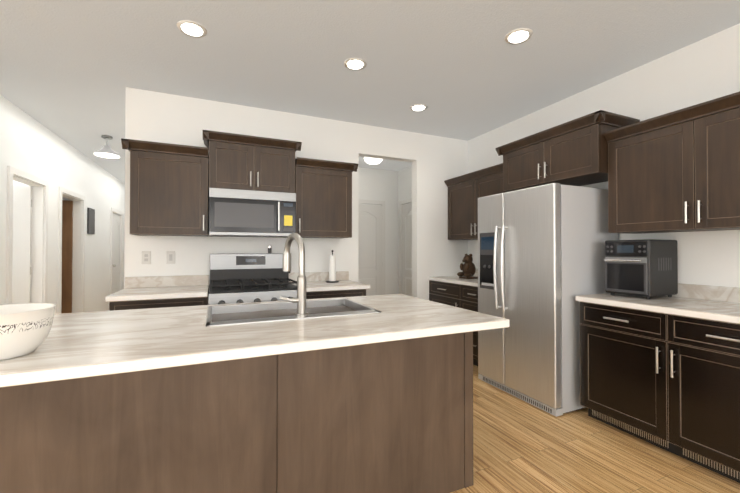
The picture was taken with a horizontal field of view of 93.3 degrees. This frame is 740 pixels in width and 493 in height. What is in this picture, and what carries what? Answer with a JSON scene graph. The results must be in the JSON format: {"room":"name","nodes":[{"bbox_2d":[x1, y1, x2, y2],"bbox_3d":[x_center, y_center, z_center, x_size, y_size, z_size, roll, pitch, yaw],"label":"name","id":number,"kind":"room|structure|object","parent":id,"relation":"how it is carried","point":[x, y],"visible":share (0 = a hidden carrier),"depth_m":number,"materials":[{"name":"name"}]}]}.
{"room":"kitchen","nodes":[
{"label":"kitchen","id":0,"kind":"room"},
{"bbox_2d":[13,180,28,185],"bbox_3d":[-4.986,-0.072,4.174,1.710,2.760,0.100,0,-1,-24],"label":"wall","id":1,"kind":"structure","parent":0,"point":[22,184],"depth_m":4.38,"materials":[{"name":"paint"}]},
{"bbox_2d":[0,95,124,313],"bbox_3d":[-4.367,-0.064,5.037,0.120,2.760,6.980,0,-1,-24],"label":"wall","id":2,"kind":"structure","parent":0,"point":[30,145],"depth_m":4.58,"materials":[{"name":"paint"}]},
{"bbox_2d":[6,166,48,303],"bbox_3d":[-3.832,0.252,3.844,0.146,2.105,0.880,0,-1,-24],"label":"door frame","id":3,"kind":"structure","parent":2,"relation":"attached to","point":[27,244],"depth_m":3.78,"materials":[{"name":"white paint"}]},
{"bbox_2d":[57,186,84,313],"bbox_3d":[-4.357,0.263,5.017,0.160,2.105,0.970,0,-1,-24],"label":"door frame","id":4,"kind":"structure","parent":2,"relation":"attached to","point":[71,262],"depth_m":4.94,"materials":[{"name":"white wood"}]},
{"bbox_2d":[87,208,94,233],"bbox_3d":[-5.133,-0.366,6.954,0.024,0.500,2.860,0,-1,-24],"label":"framed picture","id":5,"kind":"object","parent":2,"relation":"attached to","point":[90,220],"visible":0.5,"depth_m":5.72,"materials":[{"name":"grey"}]},
{"bbox_2d":[110,207,122,294],"bbox_3d":[-5.345,0.285,7.292,0.211,2.105,0.930,0,-1,-24],"label":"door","id":6,"kind":"structure","parent":2,"relation":"attached to","point":[116,250],"depth_m":7.41,"materials":[{"name":"white paint"}]},
{"bbox_2d":[124,87,467,299],"bbox_3d":[-0.475,-0.073,4.034,3.910,2.760,0.120,0,-1,-24],"label":"wall","id":7,"kind":"structure","parent":0,"point":[436,161],"depth_m":3.89,"materials":[{"name":"paint"}]},
{"bbox_2d":[142,251,150,263],"bbox_3d":[-2.082,0.104,3.252,0.074,0.120,0.008,0,-1,-24],"label":"electrical outlet plate","id":8,"kind":"object","parent":7,"relation":"attached to","point":[146,257],"depth_m":3.25,"materials":[{"name":"white plastic"}]},
{"bbox_2d":[121,138,208,236],"bbox_3d":[-1.819,-0.492,3.162,0.645,0.780,0.390,0,-1,-24],"label":"upper cabinet","id":9,"kind":"object","parent":7,"relation":"attached to","point":[169,189],"visible":1,"depth_m":3.04,"materials":[{"name":"brown wood"}]},
{"bbox_2d":[166,251,174,263],"bbox_3d":[-1.899,0.105,3.332,0.074,0.120,0.008,0,-1,-24],"label":"electrical outlet plate","id":10,"kind":"object","parent":7,"relation":"attached to","point":[170,255],"depth_m":3.33,"materials":[{"name":"white plastic"}]},
{"bbox_2d":[203,130,301,192],"bbox_3d":[-1.160,-0.779,3.456,0.885,0.510,0.390,0,-1,-24],"label":"upper cabinet","id":11,"kind":"object","parent":7,"relation":"attached to","point":[244,162],"visible":0.79,"depth_m":3.31,"materials":[{"name":"brown wood"}]},
{"bbox_2d":[209,188,295,237],"bbox_3d":[-1.147,-0.309,3.416,0.770,0.420,0.466,0,-1,-24],"label":"microwave","id":12,"kind":"object","parent":11,"relation":"attached to","point":[241,213],"visible":0.96,"depth_m":3.23,"materials":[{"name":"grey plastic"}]},
{"bbox_2d":[295,157,357,237],"bbox_3d":[-0.499,-0.486,3.745,0.650,0.780,0.390,0,-1,-24],"label":"upper cabinet","id":13,"kind":"object","parent":7,"relation":"attached to","point":[323,190],"visible":0.98,"depth_m":3.60,"materials":[{"name":"brown wood"}]},
{"bbox_2d":[0,0,739,183],"bbox_3d":[-1.531,-1.515,2.761,7.120,0.100,13.700,0,-1,-24],"label":"ceiling","id":14,"kind":"structure","parent":0,"point":[71,71],"depth_m":2.67,"materials":[{"name":"paint"}]},
{"bbox_2d":[93,135,119,157],"bbox_3d":[-3.454,-1.321,4.589,0.284,0.255,0.284,0,-1,-24],"label":"light","id":15,"kind":"object","parent":14,"relation":"hanging from","point":[106,151],"visible":1,"depth_m":4.57,"materials":[{"name":"silver metal"}]},
{"bbox_2d":[177,20,206,37],"bbox_3d":[-1.201,-1.463,2.360,0.184,0.012,0.184,0,-1,-24],"label":"recessed light","id":16,"kind":"object","parent":14,"relation":"in","point":[192,28],"visible":1,"depth_m":2.35,"materials":[{"name":"white plastic"}]},
{"bbox_2d":[344,58,366,69],"bbox_3d":[-0.118,-1.459,2.805,0.184,0.012,0.184,0,-1,-24],"label":"recessed light","id":17,"kind":"object","parent":14,"relation":"in","point":[354,63],"visible":1,"depth_m":2.79,"materials":[{"name":"white plastic"}]},
{"bbox_2d":[410,104,426,110],"bbox_3d":[0.509,-1.451,3.661,0.184,0.012,0.184,0,-1,-24],"label":"recessed light","id":18,"kind":"object","parent":14,"relation":"in","point":[418,107],"visible":1,"depth_m":3.63,"materials":[{"name":"white"}]},
{"bbox_2d":[504,28,532,43],"bbox_3d":[1.037,-1.462,2.441,0.184,0.012,0.184,0,-1,-24],"label":"recessed light","id":19,"kind":"object","parent":14,"relation":"in","point":[519,36],"visible":1,"depth_m":2.42,"materials":[{"name":"white"}]},
{"bbox_2d":[359,167,397,294],"bbox_3d":[-0.163,-0.056,5.877,1.610,2.760,0.120,0,-1,-24],"label":"wall","id":20,"kind":"structure","parent":0,"point":[391,189],"depth_m":6.02,"materials":[{"name":"paint"}]},
{"bbox_2d":[358,199,384,295],"bbox_3d":[-0.145,0.271,5.796,0.890,2.105,0.211,0,-1,-24],"label":"door","id":21,"kind":"structure","parent":20,"relation":"attached to","point":[371,260],"depth_m":5.86,"materials":[{"name":"white paint"}]},
{"bbox_2d":[359,156,411,170],"bbox_3d":[0.152,-1.348,5.175,1.370,0.050,1.440,0,-1,-24],"label":"ceiling","id":22,"kind":"structure","parent":0,"point":[389,165],"depth_m":5.68,"materials":[{"name":"paint"}]},
{"bbox_2d":[363,157,382,163],"bbox_3d":[0.050,-1.263,5.096,0.300,0.120,0.300,0,-1,-24],"label":"light","id":23,"kind":"object","parent":22,"relation":"attached to","point":[369,160],"visible":0.6,"depth_m":5.02,"materials":[{"name":"white glass"}]},
{"bbox_2d":[398,166,411,294],"bbox_3d":[0.833,-0.060,5.464,0.120,2.760,1.440,0,-1,-24],"label":"wall","id":24,"kind":"structure","parent":0,"point":[404,175],"depth_m":5.86,"materials":[{"name":"paint"}]},
{"bbox_2d":[399,198,411,295],"bbox_3d":[0.709,0.271,5.625,0.211,2.102,0.884,0,-1,-24],"label":"door frame","id":25,"kind":"structure","parent":24,"relation":"attached to","point":[404,210],"depth_m":5.85,"materials":[{"name":"white paint"}]},
{"bbox_2d":[451,365,739,492],"bbox_3d":[-1.531,1.345,2.734,7.120,0.100,13.700,0,-1,-24],"label":"floor","id":26,"kind":"structure","parent":0,"point":[520,446],"depth_m":2.12,"materials":[{"name":"brown wood"}]},
{"bbox_2d":[105,275,208,310],"bbox_3d":[-1.778,0.787,3.017,0.692,1.020,0.667,0,-1,-24],"label":"base cabinet","id":27,"kind":"object","parent":26,"relation":"on","point":[158,292],"visible":0.15,"depth_m":2.86,"materials":[{"name":"beige stone"}]},
{"bbox_2d":[0,333,472,492],"bbox_3d":[-0.542,0.846,1.891,2.009,0.880,0.892,0,-1,-24],"label":"kitchen island","id":28,"kind":"object","parent":26,"relation":"on","point":[300,393],"depth_m":1.45,"materials":[{"name":"brown wood"}]},
{"bbox_2d":[0,305,207,388],"bbox_3d":[-1.173,0.383,1.535,0.840,0.040,1.120,0,-1,-24],"label":"island countertop","id":29,"kind":"structure","parent":28,"relation":"on","point":[77,346],"depth_m":1.26,"materials":[{"name":"white stone"}]},
{"bbox_2d":[0,303,55,359],"bbox_3d":[-1.222,0.282,1.153,0.277,0.151,0.277,0,-1,-24],"label":"bowl","id":30,"kind":"object","parent":29,"relation":"on","point":[25,328],"visible":1,"depth_m":1.13,"materials":[{"name":"ceramic"}]},
{"bbox_2d":[232,297,315,304],"bbox_3d":[-0.595,0.391,2.343,0.890,0.040,0.110,0,-1,-24],"label":"island countertop","id":31,"kind":"structure","parent":28,"relation":"on","point":[301,298],"depth_m":2.23,"materials":[{"name":"white stone"}]},
{"bbox_2d":[208,313,423,364],"bbox_3d":[-0.254,0.383,1.572,0.890,0.040,0.445,0,-1,-24],"label":"island countertop","id":32,"kind":"structure","parent":28,"relation":"on","point":[251,339],"depth_m":1.46,"materials":[{"name":"white stone"}]},
{"bbox_2d":[204,297,383,324],"bbox_3d":[-0.458,0.471,2.033,0.890,0.214,0.585,0,-1,-24],"label":"sink","id":33,"kind":"object","parent":32,"relation":"in","point":[322,307],"depth_m":2.15,"materials":[{"name":"silver metal"}]},
{"bbox_2d":[352,294,508,336],"bbox_3d":[0.240,0.389,2.159,0.510,0.040,1.120,0,-1,-24],"label":"island countertop","id":34,"kind":"structure","parent":28,"relation":"on","point":[437,319],"depth_m":1.85,"materials":[{"name":"white stone"}]},
{"bbox_2d":[208,253,296,304],"bbox_3d":[-1.091,0.685,3.279,0.764,1.230,0.744,0,-1,-24],"label":"range","id":35,"kind":"object","parent":26,"relation":"on","point":[248,278],"visible":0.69,"depth_m":3.43,"materials":[{"name":"silver metal"}]},
{"bbox_2d":[289,271,369,298],"bbox_3d":[-0.435,0.793,3.610,0.692,1.020,0.667,0,-1,-24],"label":"base cabinet","id":36,"kind":"object","parent":26,"relation":"on","point":[318,286],"visible":0.17,"depth_m":3.44,"materials":[{"name":"beige stone"}]},
{"bbox_2d":[326,250,338,282],"bbox_3d":[-0.403,0.210,3.757,0.140,0.346,0.140,0,-1,-24],"label":"paper towel holder","id":37,"kind":"object","parent":36,"relation":"on","point":[332,268],"visible":1,"depth_m":3.73,"materials":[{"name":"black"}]},
{"bbox_2d":[428,269,477,365],"bbox_3d":[1.250,0.798,4.126,0.667,1.020,1.080,0,-1,-24],"label":"base cabinet","id":38,"kind":"object","parent":26,"relation":"on","point":[455,291],"visible":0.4,"depth_m":3.99,"materials":[{"name":"brown wood"}]},
{"bbox_2d":[457,254,477,278],"bbox_3d":[1.180,0.237,4.237,0.204,0.300,0.182,0,-1,-24],"label":"bear figurine","id":39,"kind":"object","parent":38,"relation":"on","point":[468,268],"visible":1,"depth_m":4.20,"materials":[{"name":"brown metal"}]},
{"bbox_2d":[478,183,617,416],"bbox_3d":[1.543,0.409,3.174,0.848,1.780,0.855,0,-1,-24],"label":"fridge","id":40,"kind":"object","parent":26,"relation":"on","point":[541,256],"visible":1,"depth_m":2.83,"materials":[{"name":"grey metal"}]},
{"bbox_2d":[576,299,739,482],"bbox_3d":[2.109,0.850,2.225,0.630,0.880,1.182,0,-1,-24],"label":"base cabinet","id":41,"kind":"object","parent":26,"relation":"on","point":[662,372],"depth_m":2.13,"materials":[{"name":"black wood"}]},
{"bbox_2d":[576,293,739,322],"bbox_3d":[2.317,0.385,1.745,0.640,0.040,2.284,0,-1,-24],"label":"countertop","id":42,"kind":"structure","parent":41,"relation":"on","point":[713,308],"depth_m":2.27,"materials":[{"name":"white stone"}]},
{"bbox_2d":[603,239,677,298],"bbox_3d":[2.010,0.162,2.619,0.413,0.420,0.311,0,-1,-24],"label":"toaster oven","id":43,"kind":"object","parent":42,"relation":"on","point":[647,268],"visible":1,"depth_m":2.51,"materials":[{"name":"black metal"}]},
{"bbox_2d":[468,23,739,287],"bbox_3d":[1.671,-0.072,4.161,0.120,2.760,13.700,0,-1,-24],"label":"wall","id":44,"kind":"structure","parent":0,"point":[703,70],"depth_m":2.63,"materials":[{"name":"paint"}]},
{"bbox_2d":[444,163,504,239],"bbox_3d":[1.376,-0.482,4.194,0.390,0.780,1.073,0,-1,-24],"label":"upper cabinet","id":45,"kind":"object","parent":44,"relation":"attached to","point":[467,192],"visible":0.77,"depth_m":4.24,"materials":[{"name":"brown wood"}]},
{"bbox_2d":[496,110,639,191],"bbox_3d":[1.748,-0.798,3.232,0.490,0.455,1.085,0,-1,-24],"label":"upper cabinet","id":46,"kind":"object","parent":44,"relation":"attached to","point":[574,152],"visible":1,"depth_m":2.99,"materials":[{"name":"brown wood"}]},
{"bbox_2d":[606,104,739,233],"bbox_3d":[2.248,-0.462,2.282,0.340,0.705,1.141,0,-1,-24],"label":"upper cabinet","id":47,"kind":"object","parent":44,"relation":"attached to","point":[677,171],"depth_m":2.32,"materials":[{"name":"brown wood"}]},
{"bbox_2d":[676,283,739,302],"bbox_3d":[2.600,0.316,1.871,0.020,0.100,2.284,0,-1,-24],"label":"backsplash","id":48,"kind":"structure","parent":44,"relation":"attached to","point":[686,291],"depth_m":2.42,"materials":[{"name":"beige stone"}]}
]}

